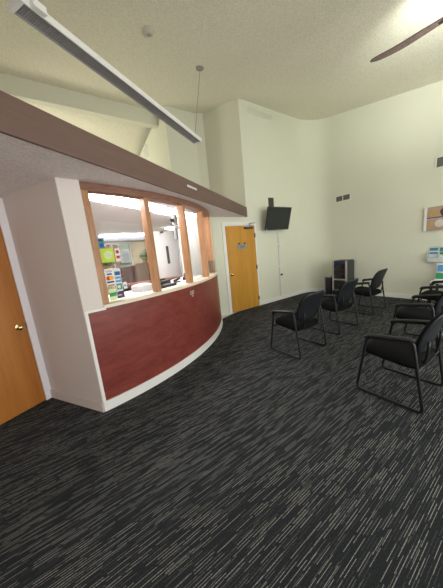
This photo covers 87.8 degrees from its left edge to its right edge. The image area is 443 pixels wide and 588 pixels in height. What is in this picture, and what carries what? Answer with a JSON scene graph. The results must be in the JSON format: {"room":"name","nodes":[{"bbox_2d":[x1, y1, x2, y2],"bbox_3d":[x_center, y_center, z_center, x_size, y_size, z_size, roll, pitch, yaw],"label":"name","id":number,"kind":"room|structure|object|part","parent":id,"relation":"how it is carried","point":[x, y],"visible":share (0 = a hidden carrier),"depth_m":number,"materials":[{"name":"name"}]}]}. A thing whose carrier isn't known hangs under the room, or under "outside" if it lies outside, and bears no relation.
{"room":"clinic waiting room","nodes":[
{"label":"clinic waiting room","id":0,"kind":"room"},
{"bbox_2d":[0,177,104,409],"bbox_3d":[-1.704,0.095,2.381,0.910,2.265,0.086,-1,12,25],"label":"wall column","id":1,"kind":"structure","parent":0,"point":[34,213],"depth_m":2.29,"materials":[{"name":"beige paint"}]},
{"bbox_2d":[50,389,104,412],"bbox_3d":[-1.618,1.164,2.534,0.910,0.100,0.015,-1,12,25],"label":"baseboard","id":2,"kind":"structure","parent":1,"relation":"attached to","point":[77,400],"depth_m":2.50,"materials":[{"name":"beige paint"}]},
{"bbox_2d":[55,177,103,311],"bbox_3d":[-1.321,-0.430,2.153,0.173,1.210,0.091,-15,14,-40],"label":"wall pier","id":3,"kind":"object","parent":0,"point":[69,191],"visible":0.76,"depth_m":2.11,"materials":[{"name":"grey paint"}]},
{"bbox_2d":[0,133,244,234],"bbox_3d":[-4.257,-0.897,2.400,11.706,0.207,9.910,-12,12,-33],"label":"ceiling","id":4,"kind":"structure","parent":0,"point":[23,164],"depth_m":2.03,"materials":[{"name":"white paint"}]},
{"bbox_2d":[98,233,143,236],"bbox_3d":[-2.744,-1.657,6.420,1.240,0.060,0.100,-12,12,-33],"label":"strip light","id":5,"kind":"object","parent":4,"relation":"attached to","point":[118,234],"visible":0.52,"depth_m":6.35,"materials":[{"name":"white plastic"}]},
{"bbox_2d":[89,194,165,210],"bbox_3d":[-1.216,-1.173,2.948,0.340,0.045,1.240,-1,11,23],"label":"ceiling light","id":6,"kind":"object","parent":4,"relation":"attached to","point":[120,201],"visible":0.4,"depth_m":2.82,"materials":[{"name":"white plastic"}]},
{"bbox_3d":[-1.218,-1.189,2.945,0.340,0.012,1.240,-1,11,23],"label":"frame","id":7,"kind":"part","parent":6,"relation":"part of","materials":[{"name":"white metal"}]},
{"bbox_2d":[153,206,177,216],"bbox_3d":[-0.755,-1.440,4.141,0.340,0.045,1.240,-1,11,23],"label":"ceiling light","id":8,"kind":"object","parent":4,"relation":"attached to","point":[164,210],"visible":0.43,"depth_m":3.69,"materials":[{"name":"white plastic"}]},
{"bbox_2d":[104,240,147,294],"bbox_3d":[-5.716,0.026,4.936,11.700,2.255,0.120,-12,12,-33],"label":"wall","id":9,"kind":"structure","parent":0,"point":[137,247],"depth_m":6.87,"materials":[{"name":"beige paint"}]},
{"bbox_2d":[104,241,133,267],"bbox_3d":[-3.147,-1.042,6.546,1.150,0.820,0.060,-12,12,-33],"label":"window","id":10,"kind":"structure","parent":9,"relation":"in","point":[128,242],"depth_m":6.72,"materials":[{"name":"white paint"}]},
{"bbox_2d":[97,235,144,242],"bbox_3d":[-3.237,-1.509,6.248,2.750,0.210,0.200,-12,12,-33],"label":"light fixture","id":11,"kind":"structure","parent":9,"relation":"attached to","point":[131,237],"depth_m":6.45,"materials":[{"name":"white plastic"}]},
{"bbox_3d":[-3.009,-0.624,6.477,1.250,0.030,0.290,-12,12,-33],"label":"trim","id":12,"kind":"structure","parent":9,"relation":"attached to","visible":0},
{"bbox_2d":[102,262,115,268],"bbox_3d":[-3.118,-0.832,6.348,0.405,0.444,0.230,-12,12,-33],"label":"potted plant","id":13,"kind":"object","parent":12,"relation":"on","point":[108,266],"visible":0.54,"depth_m":6.29,"materials":[{"name":"green plant"}]},
{"bbox_2d":[140,98,245,206],"bbox_3d":[-1.628,-3.423,6.693,5.056,2.674,1.038,3,14,41],"label":"wall","id":14,"kind":"structure","parent":0,"point":[215,163],"depth_m":5.81,"materials":[{"name":"beige paint"}]},
{"bbox_2d":[143,144,148,158],"bbox_3d":[-2.267,-4.251,6.902,0.012,0.340,0.420,-12,12,-33],"label":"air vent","id":15,"kind":"object","parent":14,"relation":"in","point":[145,149],"visible":0.96,"depth_m":6.88,"materials":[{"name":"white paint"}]},
{"bbox_2d":[209,213,215,271],"bbox_3d":[-0.201,-1.062,4.852,0.048,1.172,0.458,-6,10,-3],"label":"wall pier","id":16,"kind":"object","parent":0,"point":[209,213],"visible":0.42,"depth_m":4.62,"materials":[{"name":"beige paint"}]},
{"bbox_2d":[0,291,442,587],"bbox_3d":[-1.921,1.150,3.324,16.000,0.100,11.600,-12,12,-33],"label":"floor","id":17,"kind":"structure","parent":0,"point":[253,464],"depth_m":1.57,"materials":[{"name":"carpet"}]},
{"bbox_2d":[84,271,222,411],"bbox_3d":[-0.506,0.333,3.708,0.538,1.083,3.312,-2,11,22],"label":"reception desk","id":18,"kind":"object","parent":17,"relation":"on","point":[138,343],"depth_m":2.68,"materials":[{"name":"red wood"}]},
{"bbox_3d":[-1.253,0.160,2.265,0.192,0.021,0.099,-15,14,-40],"label":"ledge trim","id":19,"kind":"part","parent":18,"relation":"part of","materials":[{"name":"white paint"}]},
{"bbox_3d":[-1.271,0.636,2.304,0.028,0.950,0.106,-14,13,-39],"label":"corner trim","id":20,"kind":"part","parent":18,"relation":"part of","materials":[{"name":"white paint"}]},
{"bbox_2d":[79,181,214,304],"bbox_3d":[-0.645,-0.739,3.378,0.397,1.162,2.720,-1,11,24],"label":"window","id":21,"kind":"structure","parent":18,"relation":"on","point":[193,219],"depth_m":2.83,"materials":[{"name":"brown wood"}]},
{"bbox_3d":[-1.262,-0.452,2.272,0.076,1.122,0.112,-15,14,-42],"label":"post","id":22,"kind":"part","parent":21,"relation":"part of","materials":[{"name":"brown wood"}]},
{"bbox_2d":[97,238,104,248],"bbox_3d":[-1.220,-0.511,2.332,0.004,0.105,0.060,3,14,40],"label":"sticker","id":23,"kind":"object","parent":21,"relation":"attached to","point":[100,240],"visible":0.97,"depth_m":2.33,"materials":[{"name":"teal paper"}]},
{"bbox_2d":[100,248,114,262],"bbox_3d":[-1.181,-0.400,2.385,0.004,0.140,0.135,3,14,41],"label":"notice","id":24,"kind":"object","parent":21,"relation":"attached to","point":[107,255],"visible":1,"depth_m":2.38,"materials":[{"name":"paper"}]},
{"bbox_2d":[104,251,111,258],"bbox_3d":[-1.177,-0.403,2.387,0.001,0.084,0.084,3,14,41],"label":"print","id":25,"kind":"object","parent":24,"relation":"attached to","point":[109,256],"depth_m":2.39},
{"bbox_2d":[104,268,115,286],"bbox_3d":[-1.170,-0.174,2.413,0.005,0.185,0.090,3,14,41],"label":"sticker","id":26,"kind":"object","parent":21,"relation":"attached to","point":[109,275],"visible":1,"depth_m":2.41,"materials":[{"name":"white paper"}]},
{"bbox_2d":[109,288,117,300],"bbox_3d":[-1.152,0.007,2.447,0.004,0.125,0.076,3,14,40],"label":"sticker","id":27,"kind":"object","parent":21,"relation":"attached to","point":[112,292],"visible":1,"depth_m":2.45,"materials":[{"name":"green"}]},
{"bbox_2d":[109,292,116,296],"bbox_3d":[-1.151,0.005,2.446,0.001,0.040,0.076,3,14,41],"label":"print","id":28,"kind":"object","parent":27,"relation":"attached to","point":[114,293],"depth_m":2.45},
{"bbox_2d":[99,243,131,270],"bbox_3d":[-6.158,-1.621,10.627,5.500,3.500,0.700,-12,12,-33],"label":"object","id":29,"kind":"object","parent":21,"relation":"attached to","point":[123,247],"visible":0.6,"depth_m":11.29,"materials":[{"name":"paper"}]},
{"bbox_2d":[114,248,120,260],"bbox_3d":[-1.111,-0.419,2.465,0.004,0.135,0.054,4,14,41],"label":"notice","id":30,"kind":"object","parent":21,"relation":"attached to","point":[117,251],"visible":1,"depth_m":2.46,"materials":[{"name":"white paper"}]},
{"bbox_2d":[113,268,122,291],"bbox_3d":[-1.112,-0.154,2.481,0.005,0.250,0.070,3,14,41],"label":"sticker","id":31,"kind":"object","parent":21,"relation":"attached to","point":[117,275],"visible":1,"depth_m":2.48,"materials":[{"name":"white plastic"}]},
{"bbox_2d":[117,291,124,298],"bbox_3d":[-1.097,0.010,2.511,0.004,0.065,0.080,3,14,41],"label":"sticker","id":32,"kind":"object","parent":21,"relation":"attached to","point":[119,294],"visible":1,"depth_m":2.51,"materials":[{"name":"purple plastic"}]},
{"bbox_3d":[-0.849,-0.580,2.742,0.112,1.122,0.076,2,13,35],"label":"post","id":33,"kind":"part","parent":21,"relation":"part of","materials":[{"name":"brown wood"}]},
{"bbox_2d":[169,214,178,239],"bbox_3d":[-0.680,-0.994,3.415,0.065,0.360,0.250,-2,11,21],"label":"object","id":34,"kind":"object","parent":21,"relation":"attached to","point":[173,219],"visible":0.9,"depth_m":3.38,"materials":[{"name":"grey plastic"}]},
{"bbox_3d":[-0.523,-0.718,3.308,0.112,1.122,0.076,-1,11,24],"label":"post","id":35,"kind":"part","parent":21,"relation":"part of","materials":[{"name":"brown wood"}]},
{"bbox_3d":[-0.429,-0.780,3.634,0.006,1.107,0.619,-2,11,19],"label":"pane","id":36,"kind":"part","parent":21,"relation":"part of","materials":[{"name":"clear glass"}]},
{"bbox_3d":[-0.316,-0.855,3.935,0.112,1.122,0.076,-3,11,13],"label":"post","id":37,"kind":"part","parent":21,"relation":"part of","materials":[{"name":"brown wood"}]},
{"bbox_3d":[-0.291,-0.909,4.256,0.006,1.107,0.584,-4,11,8],"label":"pane","id":38,"kind":"part","parent":21,"relation":"part of","materials":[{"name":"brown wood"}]},
{"bbox_3d":[-0.242,-0.978,4.558,0.112,1.122,0.076,-5,10,2],"label":"post","id":39,"kind":"part","parent":21,"relation":"part of","materials":[{"name":"brown wood"}]},
{"bbox_2d":[210,260,214,271],"bbox_3d":[-0.196,-0.559,4.643,0.120,0.230,0.092,-5,10,2],"label":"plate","id":40,"kind":"object","parent":21,"relation":"attached to","point":[212,266],"visible":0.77,"depth_m":4.60,"materials":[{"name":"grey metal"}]},
{"bbox_3d":[-0.556,-0.182,3.620,0.536,0.033,3.015,-2,11,22],"label":"sill","id":41,"kind":"part","parent":18,"relation":"part of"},
{"bbox_3d":[-0.418,0.811,3.780,0.450,0.105,3.312,-1,11,22],"label":"board","id":42,"kind":"part","parent":18,"relation":"part of","materials":[{"name":"white paint"}]},
{"bbox_2d":[271,290,326,358],"bbox_3d":[1.102,0.367,3.269,0.622,0.863,0.600,-12,12,-33],"label":"chair","id":43,"kind":"object","parent":17,"relation":"on","point":[301,320],"visible":1,"depth_m":3.10,"materials":[{"name":"black fabric"}]},
{"bbox_3d":[0.826,0.250,3.116,0.046,0.097,0.386,-12,12,-33],"label":"armrest","id":44,"kind":"part","parent":43,"relation":"part of","materials":[{"name":"black plastic"}]},
{"bbox_3d":[0.858,0.531,3.162,0.025,0.628,0.536,-12,12,-33],"label":"frame","id":45,"kind":"part","parent":43,"relation":"part of","materials":[{"name":"black metal"}]},
{"bbox_3d":[1.078,0.390,3.313,0.500,0.130,0.470,-12,12,-33],"label":"seat","id":46,"kind":"part","parent":43,"relation":"part of","materials":[{"name":"black fabric"}]},
{"bbox_3d":[1.196,0.155,3.054,0.500,0.390,0.164,-12,12,-33],"label":"backrest","id":47,"kind":"part","parent":43,"relation":"part of","materials":[{"name":"black fabric"}]},
{"bbox_3d":[1.332,0.426,3.472,0.025,0.628,0.536,-12,12,-33],"label":"frame","id":48,"kind":"part","parent":43,"relation":"part of","materials":[{"name":"black metal"}]},
{"bbox_2d":[324,275,331,293],"bbox_3d":[3.101,-0.265,6.575,0.237,0.510,0.216,-12,12,-33],"label":"waste bin","id":49,"kind":"object","parent":17,"relation":"on","point":[327,279],"visible":0.8,"depth_m":6.51,"materials":[{"name":"black plastic"}]},
{"bbox_2d":[311,278,358,334],"bbox_3d":[1.951,0.160,3.926,0.622,0.863,0.600,-12,12,-33],"label":"chair","id":50,"kind":"object","parent":17,"relation":"on","point":[345,293],"visible":0.88,"depth_m":3.75,"materials":[{"name":"black fabric"}]},
{"bbox_3d":[1.708,0.324,3.818,0.025,0.628,0.536,-12,12,-33],"label":"frame","id":51,"kind":"part","parent":50,"relation":"part of","materials":[{"name":"black metal"}]},
{"bbox_3d":[1.927,0.183,3.970,0.500,0.130,0.470,-12,12,-33],"label":"seat","id":52,"kind":"part","parent":50,"relation":"part of","materials":[{"name":"black fabric"}]},
{"bbox_3d":[2.182,0.220,4.129,0.025,0.628,0.536,-12,12,-33],"label":"frame","id":53,"kind":"part","parent":50,"relation":"part of","materials":[{"name":"black metal"}]},
{"bbox_2d":[332,259,353,294],"bbox_3d":[3.311,-0.451,6.264,0.382,0.945,0.400,-12,12,-33],"label":"base cabinet","id":54,"kind":"object","parent":17,"relation":"on","point":[343,269],"visible":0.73,"depth_m":6.12,"materials":[{"name":"wood"}]},
{"bbox_3d":[3.184,-0.193,6.208,0.005,0.365,0.310,-12,12,-33],"label":"door","id":55,"kind":"part","parent":54,"relation":"part of","materials":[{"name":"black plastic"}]},
{"bbox_3d":[3.142,-0.611,6.130,0.006,0.420,0.310,-12,12,-33],"label":"glass","id":56,"kind":"part","parent":54,"relation":"part of","materials":[{"name":"black glass"}]},
{"bbox_2d":[346,268,387,314],"bbox_3d":[2.971,-0.082,4.683,0.622,0.863,0.600,-13,13,-34],"label":"chair","id":57,"kind":"object","parent":17,"relation":"on","point":[372,290],"visible":0.95,"depth_m":4.51,"materials":[{"name":"black plastic"}]},
{"bbox_3d":[2.731,0.083,4.569,0.025,0.628,0.536,-13,13,-34],"label":"frame","id":58,"kind":"part","parent":57,"relation":"part of","materials":[{"name":"black metal"}]},
{"bbox_3d":[2.946,-0.059,4.726,0.500,0.130,0.470,-13,13,-34],"label":"seat","id":59,"kind":"part","parent":57,"relation":"part of","materials":[{"name":"black fabric"}]},
{"bbox_3d":[3.197,-0.023,4.891,0.025,0.628,0.536,-13,13,-34],"label":"frame","id":60,"kind":"part","parent":57,"relation":"part of","materials":[{"name":"black metal"}]},
{"bbox_2d":[356,312,442,413],"bbox_3d":[1.730,0.508,2.170,0.622,0.863,0.600,-12,12,-33],"label":"chair","id":61,"kind":"object","parent":17,"relation":"on","point":[407,352],"visible":1,"depth_m":2.06,"materials":[{"name":"black plastic"}]},
{"bbox_3d":[1.487,0.672,2.063,0.025,0.628,0.536,-12,12,-33],"label":"frame","id":62,"kind":"part","parent":61,"relation":"part of","materials":[{"name":"black metal"}]},
{"bbox_3d":[1.455,0.391,2.017,0.046,0.097,0.386,-12,12,-33],"label":"armrest","id":63,"kind":"part","parent":61,"relation":"part of","materials":[{"name":"black plastic"}]},
{"bbox_3d":[1.707,0.531,2.214,0.500,0.130,0.470,-12,12,-33],"label":"seat","id":64,"kind":"part","parent":61,"relation":"part of","materials":[{"name":"black fabric"}]},
{"bbox_3d":[1.929,0.286,2.327,0.046,0.097,0.386,-12,12,-33],"label":"armrest","id":65,"kind":"part","parent":61,"relation":"part of","materials":[{"name":"black plastic"}]},
{"bbox_3d":[1.961,0.567,2.373,0.025,0.628,0.536,-12,12,-33],"label":"frame","id":66,"kind":"part","parent":61,"relation":"part of","materials":[{"name":"black metal"}]},
{"bbox_3d":[1.825,0.297,1.955,0.500,0.390,0.164,-12,12,-33],"label":"backrest","id":67,"kind":"part","parent":61,"relation":"part of","materials":[{"name":"black fabric"}]},
{"bbox_2d":[391,293,442,355],"bbox_3d":[2.659,0.258,3.016,0.622,0.863,0.600,-12,12,-33],"label":"chair","id":68,"kind":"object","parent":17,"relation":"on","point":[411,310],"visible":0.66,"depth_m":2.97,"materials":[{"name":"black fabric"}]},
{"bbox_3d":[2.384,0.141,2.863,0.046,0.097,0.386,-12,12,-33],"label":"armrest","id":69,"kind":"part","parent":68,"relation":"part of","materials":[{"name":"black plastic"}]},
{"bbox_3d":[2.636,0.281,3.060,0.500,0.130,0.470,-12,12,-33],"label":"seat","id":70,"kind":"part","parent":68,"relation":"part of","materials":[{"name":"black fabric"}]},
{"bbox_3d":[2.890,0.318,3.219,0.025,0.628,0.536,-12,12,-33],"label":"frame","id":71,"kind":"part","parent":68,"relation":"part of","materials":[{"name":"black metal"}]},
{"bbox_3d":[2.858,0.037,3.173,0.046,0.097,0.386,-12,12,-33],"label":"armrest","id":72,"kind":"part","parent":68,"relation":"part of","materials":[{"name":"black plastic"}]},
{"bbox_3d":[2.754,0.047,2.800,0.500,0.390,0.164,-12,12,-33],"label":"backrest","id":73,"kind":"part","parent":68,"relation":"part of","materials":[{"name":"black fabric"}]},
{"bbox_2d":[417,280,442,324],"bbox_3d":[3.663,0.012,3.804,0.622,0.863,0.600,-12,12,-33],"label":"chair","id":74,"kind":"object","parent":17,"relation":"on","point":[427,292],"visible":0.62,"depth_m":3.83,"materials":[{"name":"black fabric"}]},
{"bbox_3d":[3.388,-0.105,3.651,0.046,0.097,0.386,-12,12,-33],"label":"armrest","id":75,"kind":"part","parent":74,"relation":"part of","materials":[{"name":"black plastic"}]},
{"bbox_3d":[3.640,0.035,3.848,0.500,0.130,0.470,-12,12,-33],"label":"seat","id":76,"kind":"part","parent":74,"relation":"part of","materials":[{"name":"black fabric"}]},
{"bbox_2d":[428,280,442,302],"bbox_3d":[4.507,-0.013,4.511,0.480,0.490,0.600,-12,12,-33],"label":"side table","id":77,"kind":"object","parent":17,"relation":"on","point":[430,301],"visible":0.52,"depth_m":4.63,"materials":[{"name":"grey plastic"}]},
{"bbox_2d":[434,263,442,279],"bbox_3d":[4.457,-0.445,4.609,0.140,0.330,0.260,-12,12,-33],"label":"sign","id":78,"kind":"object","parent":77,"relation":"on","point":[439,270],"visible":0.97,"depth_m":4.68,"materials":[{"name":"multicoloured paper"}]},
{"bbox_3d":[4.498,-0.464,4.634,0.040,0.310,0.260,-12,12,-33],"label":"panel","id":79,"kind":"part","parent":78,"relation":"part of","materials":[{"name":"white paper"}]},
{"bbox_2d":[437,265,442,270],"bbox_3d":[4.484,-0.521,4.618,0.032,0.130,0.220,-12,12,-33],"label":"print","id":80,"kind":"object","parent":78,"relation":"attached to","point":[439,267],"depth_m":4.68},
{"bbox_2d":[0,0,442,155],"bbox_3d":[-2.356,-3.205,2.517,16.000,1.924,11.600,-12,12,-33],"label":"ceiling","id":81,"kind":"structure","parent":0,"point":[298,59],"depth_m":3.62,"materials":[{"name":"beige paint"}]},
{"bbox_2d":[0,72,157,128],"bbox_3d":[-6.029,-3.546,3.112,10.520,0.370,0.160,-12,12,-33],"label":"beam","id":82,"kind":"structure","parent":81,"relation":"attached to","point":[26,90],"depth_m":4.92,"materials":[{"name":"beige paint"}]},
{"bbox_2d":[7,0,203,144],"bbox_3d":[-0.984,-3.068,2.912,0.262,1.242,2.977,-1,12,26],"label":"pendant lamp","id":83,"kind":"object","parent":81,"relation":"hanging from","point":[32,12],"visible":0.99,"depth_m":2.24,"materials":[{"name":"white metal"}]},
{"bbox_3d":[-0.423,-3.347,4.045,0.281,1.138,0.007,-14,13,-39],"label":"cord","id":84,"kind":"part","parent":83,"relation":"part of","materials":[{"name":"grey plastic"}]},
{"bbox_2d":[143,26,153,36],"bbox_3d":[-1.010,-3.639,3.193,0.144,0.087,0.143,-11,12,-26],"label":"smoke detector","id":85,"kind":"object","parent":81,"relation":"attached to","point":[148,31],"visible":1,"depth_m":3.17,"materials":[{"name":"beige plastic"}]},
{"bbox_2d":[370,17,442,61],"bbox_3d":[2.167,-2.789,2.152,1.419,0.796,1.304,-12,12,-33],"label":"ceiling fan","id":86,"kind":"object","parent":81,"relation":"hanging from","point":[416,36],"visible":1,"depth_m":2.41,"materials":[{"name":"brown metal"}]},
{"bbox_2d":[177,98,301,315],"bbox_3d":[0.625,-2.040,5.599,3.800,4.820,0.120,-12,12,-33],"label":"wall","id":87,"kind":"structure","parent":0,"point":[269,148],"depth_m":5.88,"materials":[{"name":"beige paint"}]},
{"bbox_2d":[0,90,246,216],"bbox_3d":[-1.104,-1.040,1.473,0.029,0.217,8.940,-1,11,23],"label":"beam","id":88,"kind":"structure","parent":87,"relation":"attached to","point":[19,119],"depth_m":1.70,"materials":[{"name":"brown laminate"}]},
{"bbox_2d":[221,222,260,313],"bbox_3d":[0.567,-0.643,5.523,1.015,2.125,0.211,-12,12,-33],"label":"door","id":89,"kind":"structure","parent":87,"relation":"in","point":[239,238],"depth_m":5.55,"materials":[{"name":"brown wood"}]},
{"bbox_2d":[247,107,271,120],"bbox_3d":[0.910,-4.267,5.451,0.770,0.130,0.012,-12,12,-33],"label":"air vent","id":90,"kind":"object","parent":87,"relation":"in","point":[252,111],"visible":1,"depth_m":5.44,"materials":[{"name":"beige metal"}]},
{"bbox_2d":[265,198,291,229],"bbox_3d":[1.385,-2.049,5.846,0.840,0.820,0.324,-12,12,-33],"label":"television","id":91,"kind":"object","parent":87,"relation":"attached to","point":[277,218],"visible":1,"depth_m":5.79,"materials":[{"name":"black plastic"}]},
{"bbox_3d":[1.285,-2.244,5.933,0.170,0.450,0.030,-12,12,-33],"label":"wall plate","id":92,"kind":"part","parent":91,"relation":"part of","materials":[{"name":"grey metal"}]},
{"bbox_2d":[277,232,280,294],"bbox_3d":[1.603,-0.810,6.321,0.071,1.760,0.025,-12,12,-33],"label":"cable raceway","id":93,"kind":"object","parent":87,"relation":"attached to","point":[277,232],"visible":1,"depth_m":6.31,"materials":[{"name":"grey plastic"}]},
{"bbox_2d":[296,117,331,289],"bbox_3d":[2.663,-2.446,6.628,1.010,4.845,0.296,-4,11,12],"label":"wall","id":94,"kind":"structure","parent":0,"point":[313,136],"depth_m":6.55,"materials":[{"name":"beige paint"}]},
{"bbox_2d":[261,288,424,304],"bbox_3d":[3.762,0.334,4.116,2.302,0.100,6.297,-12,12,-33],"label":"baseboard","id":95,"kind":"structure","parent":94,"relation":"attached to","point":[396,295],"depth_m":6.27,"materials":[{"name":"white paint"}]},
{"bbox_2d":[330,80,442,294],"bbox_3d":[4.701,-2.106,4.102,0.120,4.697,5.695,-12,12,-33],"label":"wall","id":96,"kind":"structure","parent":0,"point":[384,152],"depth_m":5.25,"materials":[{"name":"beige paint"}]},
{"bbox_2d":[335,193,350,202],"bbox_3d":[3.217,-2.545,6.100,0.012,0.165,0.400,-12,12,-33],"label":"air vent","id":97,"kind":"object","parent":96,"relation":"in","point":[347,196],"visible":1,"depth_m":6.09,"materials":[{"name":"white paint"}]},
{"bbox_2d":[423,205,442,230],"bbox_3d":[4.467,-1.516,4.513,0.038,0.470,0.770,-12,12,-33],"label":"wall picture","id":98,"kind":"object","parent":96,"relation":"attached to","point":[433,216],"visible":1,"depth_m":4.69,"materials":[{"name":"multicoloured paper"}]},
{"bbox_2d":[427,246,442,262],"bbox_3d":[4.504,-0.807,4.665,0.075,0.330,0.490,-12,12,-33],"label":"brochure rack","id":99,"kind":"object","parent":96,"relation":"attached to","point":[429,260],"visible":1,"depth_m":4.76,"materials":[{"name":"clear plastic"}]},
{"bbox_2d":[429,247,438,257],"bbox_3d":[4.433,-0.820,4.809,0.005,0.300,0.140,-12,12,-33],"label":"brochure","id":100,"kind":"object","parent":99,"relation":"in","point":[433,252],"visible":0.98,"depth_m":4.80,"materials":[{"name":"white paper"}]},
{"bbox_2d":[439,247,442,257],"bbox_3d":[4.522,-0.804,4.677,0.005,0.300,0.140,-12,12,-33],"label":"brochure","id":101,"kind":"object","parent":99,"relation":"in","point":[441,248],"visible":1,"depth_m":4.70,"materials":[{"name":"white paper"}]},
{"bbox_2d":[435,156,442,168],"bbox_3d":[4.351,-2.560,4.361,0.012,0.210,0.440,-12,12,-33],"label":"air vent","id":102,"kind":"object","parent":96,"relation":"in","point":[439,160],"visible":1,"depth_m":4.50,"materials":[{"name":"white paint"}]},
{"bbox_3d":[-4.332,1.362,3.180,11.600,0.006,4.580,-12,12,-33],"label":"floor","id":103,"kind":"structure","parent":0,"visible":0},
{"bbox_2d":[118,265,137,283],"bbox_3d":[-2.184,0.001,5.623,0.390,1.365,0.070,-12,12,-33],"label":"panel","id":104,"kind":"object","parent":103,"relation":"on","point":[128,273],"visible":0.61,"depth_m":5.51,"materials":[{"name":"brown fabric"}]},
{"bbox_2d":[135,262,150,280],"bbox_3d":[-1.717,-0.119,5.927,0.730,1.400,0.120,-12,12,-33],"label":"panel","id":105,"kind":"object","parent":103,"relation":"on","point":[143,271],"visible":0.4,"depth_m":5.69,"materials":[{"name":"beige wood"}]},
{"bbox_2d":[139,250,147,262],"bbox_3d":[-1.899,-0.943,5.716,0.280,0.323,0.280,-12,12,-33],"label":"potted plant","id":106,"kind":"object","parent":105,"relation":"on","point":[144,259],"visible":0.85,"depth_m":5.67,"materials":[{"name":"green plant"}]},
{"bbox_2d":[108,277,185,300],"bbox_3d":[-0.866,0.381,3.682,0.722,1.070,2.271,-1,12,25],"label":"countertop","id":107,"kind":"structure","parent":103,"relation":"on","point":[127,293],"depth_m":3.03,"materials":[{"name":"cream white laminate"}]},
{"bbox_2d":[131,283,152,291],"bbox_3d":[-1.080,-0.091,3.143,0.220,0.090,0.200,1,13,34],"label":"paper tray","id":108,"kind":"object","parent":107,"relation":"on","point":[142,287],"visible":0.85,"depth_m":3.08,"materials":[{"name":"white plastic"}]},
{"bbox_2d":[151,278,176,288],"bbox_3d":[-0.828,-0.182,3.276,0.217,0.170,0.300,0,12,28],"label":"desk phone","id":109,"kind":"object","parent":107,"relation":"on","point":[164,283],"visible":0.41,"depth_m":3.29,"materials":[{"name":"black plastic"}]},
{"bbox_2d":[173,277,180,282],"bbox_3d":[-0.717,-0.225,3.710,0.040,0.075,0.180,-2,11,21],"label":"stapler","id":110,"kind":"object","parent":107,"relation":"on","point":[178,278],"visible":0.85,"depth_m":3.69,"materials":[{"name":"black plastic"}]},
{"bbox_2d":[118,275,181,291],"bbox_3d":[-1.163,0.169,5.038,1.950,1.050,0.180,-12,12,-33],"label":"office desk","id":111,"kind":"object","parent":103,"relation":"on","point":[129,285],"visible":0.12,"depth_m":4.60,"materials":[{"name":"laminate"}]},
{"bbox_2d":[153,231,181,277],"bbox_3d":[-1.105,-0.372,5.140,0.630,2.060,0.080,-14,13,-38],"label":"door","id":112,"kind":"structure","parent":103,"relation":"on","point":[167,249],"depth_m":5.01,"materials":[{"name":"white paint"}]},
{"bbox_3d":[-1.164,-0.853,5.012,0.055,0.380,0.025,-14,13,-38],"label":"pull handle","id":113,"kind":"part","parent":112,"relation":"part of","materials":[{"name":"grey metal"}]},
{"bbox_3d":[-3.287,0.644,0.271,4.537,2.265,2.750,-12,12,-33],"label":"wall","id":114,"kind":"structure","parent":0,"visible":0},
{"bbox_2d":[0,198,51,424],"bbox_3d":[-2.310,0.232,2.049,0.102,2.235,1.054,-1,12,26],"label":"door","id":115,"kind":"structure","parent":114,"relation":"in","point":[24,381],"depth_m":2.40,"materials":[{"name":"brown wood"}]},
{"bbox_3d":[-2.113,0.350,2.421,0.072,0.068,0.068,-1,12,26],"label":"knob","id":116,"kind":"part","parent":115,"relation":"part of","materials":[{"name":"gold metal"}]}
]}

